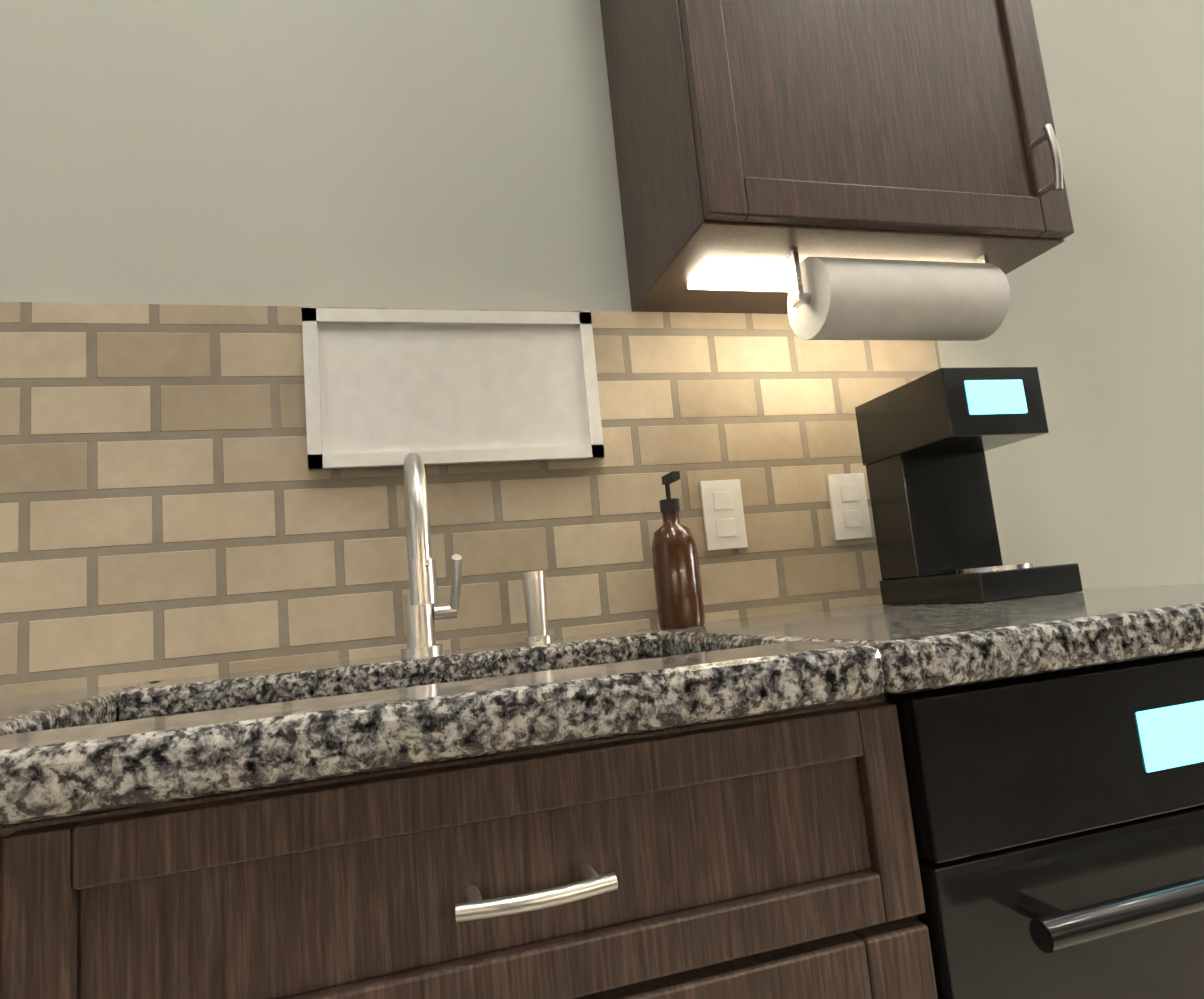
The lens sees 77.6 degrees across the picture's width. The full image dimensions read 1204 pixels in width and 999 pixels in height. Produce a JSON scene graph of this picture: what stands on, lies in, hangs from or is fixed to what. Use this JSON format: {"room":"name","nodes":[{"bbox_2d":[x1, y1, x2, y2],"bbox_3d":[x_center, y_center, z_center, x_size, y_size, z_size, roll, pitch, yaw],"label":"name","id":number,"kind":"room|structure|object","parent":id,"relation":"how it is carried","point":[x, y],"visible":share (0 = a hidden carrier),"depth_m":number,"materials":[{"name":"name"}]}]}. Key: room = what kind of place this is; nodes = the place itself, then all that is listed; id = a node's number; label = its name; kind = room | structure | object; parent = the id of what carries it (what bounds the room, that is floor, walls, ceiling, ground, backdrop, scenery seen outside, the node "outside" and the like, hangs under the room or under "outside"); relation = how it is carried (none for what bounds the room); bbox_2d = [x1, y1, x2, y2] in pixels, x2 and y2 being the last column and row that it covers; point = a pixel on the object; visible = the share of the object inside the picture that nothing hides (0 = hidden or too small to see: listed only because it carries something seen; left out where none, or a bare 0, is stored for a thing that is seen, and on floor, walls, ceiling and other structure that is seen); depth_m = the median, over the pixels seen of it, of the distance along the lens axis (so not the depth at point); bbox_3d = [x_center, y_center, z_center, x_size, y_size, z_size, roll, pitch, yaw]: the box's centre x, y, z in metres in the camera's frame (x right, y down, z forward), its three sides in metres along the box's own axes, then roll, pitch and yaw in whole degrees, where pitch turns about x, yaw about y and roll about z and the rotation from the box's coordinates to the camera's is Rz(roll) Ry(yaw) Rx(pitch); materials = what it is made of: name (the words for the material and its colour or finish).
{"room":"kitchen","nodes":[
{"label":"kitchen","id":0,"kind":"room"},
{"bbox_2d":[0,0,1203,682],"bbox_3d":[-1.334,-0.734,1.020,10.250,3.900,0.120,-3,-8,-16],"label":"wall","id":1,"kind":"structure","parent":0,"point":[446,154],"depth_m":1.24,"materials":[{"name":"paint"}]},
{"bbox_2d":[0,302,940,697],"bbox_3d":[-0.544,-0.021,1.052,2.490,0.525,0.010,-3,-8,-16],"label":"backsplash","id":2,"kind":"structure","parent":1,"relation":"attached to","point":[172,506],"depth_m":1.08,"materials":[{"name":"tile"}]},
{"bbox_2d":[301,308,604,470],"bbox_3d":[-0.221,-0.173,1.149,0.440,0.240,0.017,-3,-8,-16],"label":"whiteboard","id":3,"kind":"object","parent":2,"relation":"attached to","point":[385,388],"visible":0.92,"depth_m":1.14,"materials":[{"name":"plastic"}]},
{"bbox_2d":[699,479,747,550],"bbox_3d":[0.202,0.025,1.241,0.072,0.115,0.008,-3,-8,-16],"label":"outlet","id":4,"kind":"object","parent":2,"relation":"attached to","point":[723,515],"depth_m":1.24,"materials":[{"name":"white plastic"}]},
{"bbox_2d":[826,473,871,540],"bbox_3d":[0.432,0.012,1.306,0.072,0.115,0.008,-3,-8,-16],"label":"outlet","id":5,"kind":"object","parent":2,"relation":"attached to","point":[847,492],"depth_m":1.30,"materials":[{"name":"white plastic"}]},
{"bbox_2d":[600,0,1073,313],"bbox_3d":[0.328,-0.896,1.276,0.720,1.122,0.426,-3,-8,-16],"label":"upper cabinet","id":6,"kind":"object","parent":1,"relation":"attached to","point":[755,141],"visible":0.92,"depth_m":1.08,"materials":[{"name":"brown wood"}]},
{"bbox_2d":[786,246,1009,340],"bbox_3d":[0.438,-0.304,1.114,0.340,0.132,0.116,-3,-8,-16],"label":"paper towel","id":7,"kind":"object","parent":6,"relation":"attached to","point":[831,298],"visible":1,"depth_m":1.07,"materials":[{"name":"white paper"}]},
{"bbox_3d":[1.844,0.930,0.695,16.000,0.060,12.000,-3,-8,-16],"label":"floor","id":8,"kind":"structure","parent":0,"visible":0},
{"bbox_2d":[0,693,937,998],"bbox_3d":[-0.387,0.661,0.664,1.206,0.876,0.626,-3,-8,-16],"label":"base cabinet","id":9,"kind":"object","parent":8,"relation":"on","point":[770,855],"visible":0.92,"depth_m":0.48,"materials":[{"name":"brown wood"}]},
{"bbox_2d":[0,584,1203,825],"bbox_3d":[-0.432,0.208,0.705,2.490,0.040,0.660,-3,-8,-16],"label":"countertop","id":10,"kind":"structure","parent":9,"relation":"on","point":[74,752],"depth_m":0.47,"materials":[{"name":"stone"}]},
{"bbox_2d":[400,453,552,657],"bbox_3d":[-0.158,0.066,0.961,0.208,0.256,0.233,-3,-8,-16],"label":"faucet","id":11,"kind":"object","parent":10,"relation":"on","point":[423,613],"visible":1,"depth_m":0.99,"materials":[{"name":"silver metal"}]},
{"bbox_2d":[651,471,704,628],"bbox_3d":[0.110,0.077,1.133,0.070,0.230,0.075,-3,-8,-16],"label":"soap dispenser","id":12,"kind":"object","parent":10,"relation":"on","point":[677,578],"visible":1,"depth_m":1.10,"materials":[{"name":"brown glass"}]},
{"bbox_2d":[855,367,1082,604],"bbox_3d":[0.548,-0.013,1.150,0.170,0.330,0.220,-3,-8,-16],"label":"brewer","id":13,"kind":"object","parent":10,"relation":"on","point":[927,440],"visible":1,"depth_m":1.14,"materials":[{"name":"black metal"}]},
{"bbox_2d":[884,650,1203,998],"bbox_3d":[0.489,0.607,0.857,0.580,0.871,0.633,-3,-8,-16],"label":"dishwasher","id":14,"kind":"object","parent":8,"relation":"on","point":[1058,820],"visible":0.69,"depth_m":0.60,"materials":[{"name":"black metal"}]}
]}

